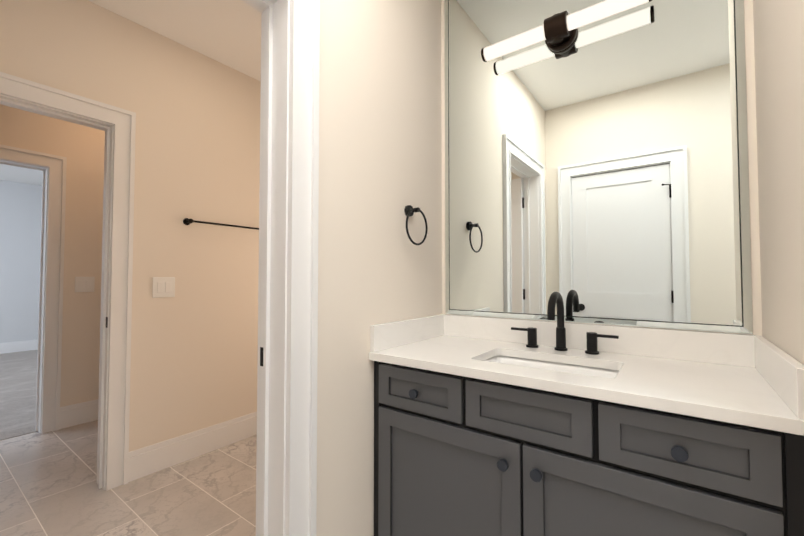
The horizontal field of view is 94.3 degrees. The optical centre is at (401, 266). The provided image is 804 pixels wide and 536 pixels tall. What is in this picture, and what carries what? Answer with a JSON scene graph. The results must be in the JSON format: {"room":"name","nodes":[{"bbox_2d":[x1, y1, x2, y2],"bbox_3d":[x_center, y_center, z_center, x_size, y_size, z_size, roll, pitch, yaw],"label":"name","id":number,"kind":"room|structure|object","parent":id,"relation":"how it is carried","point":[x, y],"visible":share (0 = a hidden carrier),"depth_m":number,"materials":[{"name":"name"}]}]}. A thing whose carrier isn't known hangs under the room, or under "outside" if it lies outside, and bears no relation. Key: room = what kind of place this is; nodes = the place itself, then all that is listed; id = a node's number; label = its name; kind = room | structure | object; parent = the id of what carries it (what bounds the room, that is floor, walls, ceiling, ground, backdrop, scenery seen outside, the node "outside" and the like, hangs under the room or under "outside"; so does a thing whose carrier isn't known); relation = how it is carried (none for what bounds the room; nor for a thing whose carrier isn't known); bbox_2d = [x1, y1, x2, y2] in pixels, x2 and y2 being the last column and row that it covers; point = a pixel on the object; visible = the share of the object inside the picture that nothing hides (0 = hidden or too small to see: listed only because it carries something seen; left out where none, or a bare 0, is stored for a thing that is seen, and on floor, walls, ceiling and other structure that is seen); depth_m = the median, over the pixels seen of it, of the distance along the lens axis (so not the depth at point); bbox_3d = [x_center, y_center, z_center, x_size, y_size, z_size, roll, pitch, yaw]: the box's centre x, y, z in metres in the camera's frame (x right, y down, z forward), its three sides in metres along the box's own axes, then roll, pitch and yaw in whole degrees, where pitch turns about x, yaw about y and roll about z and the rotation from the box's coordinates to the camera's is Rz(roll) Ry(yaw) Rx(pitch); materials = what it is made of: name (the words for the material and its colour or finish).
{"room":"bathroom","nodes":[
{"label":"bathroom","id":0,"kind":"room"},
{"bbox_2d":[0,350,37,439],"bbox_3d":[-4.835,1.355,4.136,4.695,0.084,5.800,-1,-2,36],"label":"floor carpet","id":1,"kind":"object","parent":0,"point":[18,380],"depth_m":3.84,"materials":[{"name":"grey carpet"}]},
{"bbox_2d":[0,180,41,342],"bbox_3d":[-6.828,-0.020,5.279,0.120,2.740,5.000,-1,-2,36],"label":"wall","id":2,"kind":"structure","parent":0,"point":[20,223],"depth_m":6.04,"materials":[{"name":"white paint"}]},
{"bbox_2d":[0,340,37,353],"bbox_3d":[-6.773,1.263,5.200,0.016,0.170,5.000,-1,-2,36],"label":"baseboard","id":3,"kind":"structure","parent":2,"relation":"attached to","point":[17,346],"depth_m":6.00,"materials":[{"name":"white paint"}]},
{"bbox_2d":[0,104,104,406],"bbox_3d":[-3.127,-0.101,2.540,0.130,2.740,5.000,-1,-2,36],"label":"wall","id":4,"kind":"structure","parent":0,"point":[80,147],"depth_m":3.06,"materials":[{"name":"beige paint"}]},
{"bbox_2d":[0,144,66,433],"bbox_3d":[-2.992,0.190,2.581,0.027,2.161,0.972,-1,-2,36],"label":"door frame","id":5,"kind":"structure","parent":4,"relation":"attached to","point":[57,166],"depth_m":2.92,"materials":[{"name":"white paint"}]},
{"bbox_2d":[60,399,98,428],"bbox_3d":[-2.293,1.213,3.505,0.016,0.170,1.394,-1,-2,36],"label":"baseboard","id":6,"kind":"structure","parent":4,"relation":"attached to","point":[78,414],"depth_m":3.04,"materials":[{"name":"white paint"}]},
{"bbox_2d":[75,277,94,291],"bbox_3d":[-2.627,0.145,3.089,0.010,0.128,0.128,-1,-2,36],"label":"switch plate","id":7,"kind":"object","parent":4,"relation":"attached to","point":[84,284],"visible":1,"depth_m":3.09,"materials":[{"name":"white plastic"}]},
{"bbox_2d":[0,420,256,535],"bbox_3d":[-0.354,1.259,0.820,6.455,0.080,5.800,-1,-2,36],"label":"floor","id":8,"kind":"structure","parent":0,"point":[48,484],"depth_m":2.07,"materials":[{"name":"tile"}]},
{"bbox_2d":[369,314,803,535],"bbox_3d":[0.509,0.728,1.300,1.176,1.010,0.569,-1,-2,36],"label":"bathroom vanity","id":9,"kind":"object","parent":8,"relation":"on","point":[487,426],"visible":0.98,"depth_m":1.08,"materials":[{"name":"grey wood"}]},
{"bbox_2d":[369,335,803,435],"bbox_3d":[0.511,0.340,1.315,1.176,0.030,0.562,-1,-2,36],"label":"countertop","id":10,"kind":"structure","parent":9,"relation":"on","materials":[{"name":"white stone"}]},
{"bbox_2d":[484,355,618,377],"bbox_3d":[0.496,0.422,1.291,0.510,0.134,0.320,-1,-2,36],"label":"sink","id":11,"kind":"object","parent":10,"relation":"in","point":[548,363],"depth_m":1.39,"materials":[{"name":"white ceramic"}]},
{"bbox_2d":[511,292,618,354],"bbox_3d":[0.593,0.211,1.433,0.400,0.234,0.176,-1,-2,36],"label":"faucet","id":12,"kind":"object","parent":10,"relation":"on","point":[555,298],"visible":1,"depth_m":1.46,"materials":[{"name":"black metal"}]},
{"bbox_2d":[0,0,260,451],"bbox_3d":[-1.473,-0.101,2.522,0.130,2.740,2.900,-1,-2,36],"label":"wall","id":13,"kind":"structure","parent":0,"point":[194,353],"depth_m":2.43,"materials":[{"name":"beige paint"}]},
{"bbox_2d":[0,94,113,489],"bbox_3d":[-1.943,0.202,1.878,0.132,2.095,0.760,-1,-2,36],"label":"trim","id":14,"kind":"structure","parent":13,"relation":"attached to","point":[108,128],"depth_m":2.14,"materials":[{"name":"white paint"}]},
{"bbox_2d":[0,72,135,490],"bbox_3d":[-1.880,0.158,1.833,0.027,2.181,0.932,-1,-2,36],"label":"door frame","id":15,"kind":"structure","parent":13,"relation":"attached to","point":[122,121],"depth_m":2.15,"materials":[{"name":"white paint"}]},
{"bbox_2d":[152,277,174,297],"bbox_3d":[-1.503,0.129,2.356,0.010,0.128,0.128,-1,-2,36],"label":"switch plate","id":16,"kind":"object","parent":13,"relation":"attached to","point":[163,286],"visible":1,"depth_m":2.35,"materials":[{"name":"white plastic"}]},
{"bbox_2d":[128,412,256,481],"bbox_3d":[-1.115,1.194,2.845,0.016,0.170,1.654,-1,-2,36],"label":"baseboard","id":17,"kind":"structure","parent":13,"relation":"attached to","point":[151,459],"depth_m":2.45,"materials":[{"name":"white paint"}]},
{"bbox_2d":[183,218,258,229],"bbox_3d":[-1.219,-0.293,2.700,0.070,0.048,0.658,-1,-2,36],"label":"towel bar","id":18,"kind":"object","parent":13,"relation":"attached to","point":[186,221],"visible":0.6,"depth_m":2.55,"materials":[{"name":"black metal"}]},
{"bbox_2d":[0,0,260,185],"bbox_3d":[-2.241,-1.528,2.299,11.150,0.100,5.800,-1,-2,36],"label":"ceiling","id":19,"kind":"structure","parent":0,"point":[226,32],"depth_m":2.30,"materials":[{"name":"white paint"}]},
{"bbox_2d":[316,0,441,535],"bbox_3d":[-0.167,-0.131,1.514,0.130,2.740,2.967,-1,-2,36],"label":"wall","id":20,"kind":"structure","parent":0,"point":[380,115],"depth_m":1.44,"materials":[{"name":"beige paint"}]},
{"bbox_2d":[242,0,262,535],"bbox_3d":[-0.683,0.127,0.940,0.027,2.191,0.920,-1,-2,36],"label":"trim","id":21,"kind":"structure","parent":20,"relation":"attached to","point":[261,99],"depth_m":1.23,"materials":[{"name":"white paint"}]},
{"bbox_2d":[260,347,262,365],"bbox_3d":[-0.448,0.290,1.200,0.028,0.060,0.002,-1,-2,36],"label":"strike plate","id":22,"kind":"structure","parent":20,"relation":"attached to","point":[261,356],"depth_m":1.20,"materials":[{"name":"black metal"}]},
{"bbox_2d":[247,0,289,535],"bbox_3d":[-0.620,0.168,0.892,0.132,2.105,0.748,-1,-2,36],"label":"trim","id":23,"kind":"structure","parent":20,"relation":"attached to","point":[273,343],"depth_m":1.17,"materials":[{"name":"white paint"}]},
{"bbox_2d":[285,0,319,535],"bbox_3d":[-0.557,0.124,0.846,0.027,2.191,0.920,-1,-2,36],"label":"door frame","id":24,"kind":"structure","parent":20,"relation":"attached to","point":[302,322],"depth_m":1.18,"materials":[{"name":"white paint"}]},
{"bbox_2d":[404,205,427,244],"bbox_3d":[0.050,-0.184,1.646,0.060,0.181,0.164,-1,-2,36],"label":"towel ring","id":25,"kind":"object","parent":20,"relation":"attached to","point":[409,210],"visible":1,"depth_m":1.64,"materials":[{"name":"black metal"}]},
{"bbox_2d":[370,314,803,419],"bbox_3d":[0.514,0.275,1.320,1.176,0.102,0.554,-1,-2,36],"label":"backsplash","id":26,"kind":"structure","parent":20,"relation":"attached to","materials":[{"name":"white stone"}]},
{"bbox_2d":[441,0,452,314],"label":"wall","id":27,"kind":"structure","parent":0,"point":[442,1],"depth_m":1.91,"materials":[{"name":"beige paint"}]},
{"bbox_2d":[744,0,761,335],"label":"wall","id":28,"kind":"structure","parent":0,"point":[753,172],"depth_m":1.22,"materials":[{"name":"beige paint"}]},
{"bbox_2d":[444,0,752,333],"bbox_3d":[0.677,-0.616,1.568,1.138,1.688,0.005,-1,-2,36],"label":"mirror","id":29,"kind":"object","parent":28,"relation":"attached to","point":[597,172],"visible":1,"depth_m":1.47,"materials":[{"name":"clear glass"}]},
{"bbox_2d":[481,0,651,61],"bbox_3d":[0.639,-0.976,1.530,0.644,0.127,0.114,-1,-2,36],"label":"sconce","id":30,"kind":"object","parent":29,"relation":"attached to","point":[557,32],"visible":1,"depth_m":1.50,"materials":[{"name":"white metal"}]},
{"bbox_2d":[753,0,803,364],"bbox_3d":[1.001,-0.149,0.898,0.120,2.740,0.673,-1,-2,36],"label":"wall","id":31,"kind":"structure","parent":0,"point":[779,53],"depth_m":0.94,"materials":[{"name":"beige paint"}]}
]}

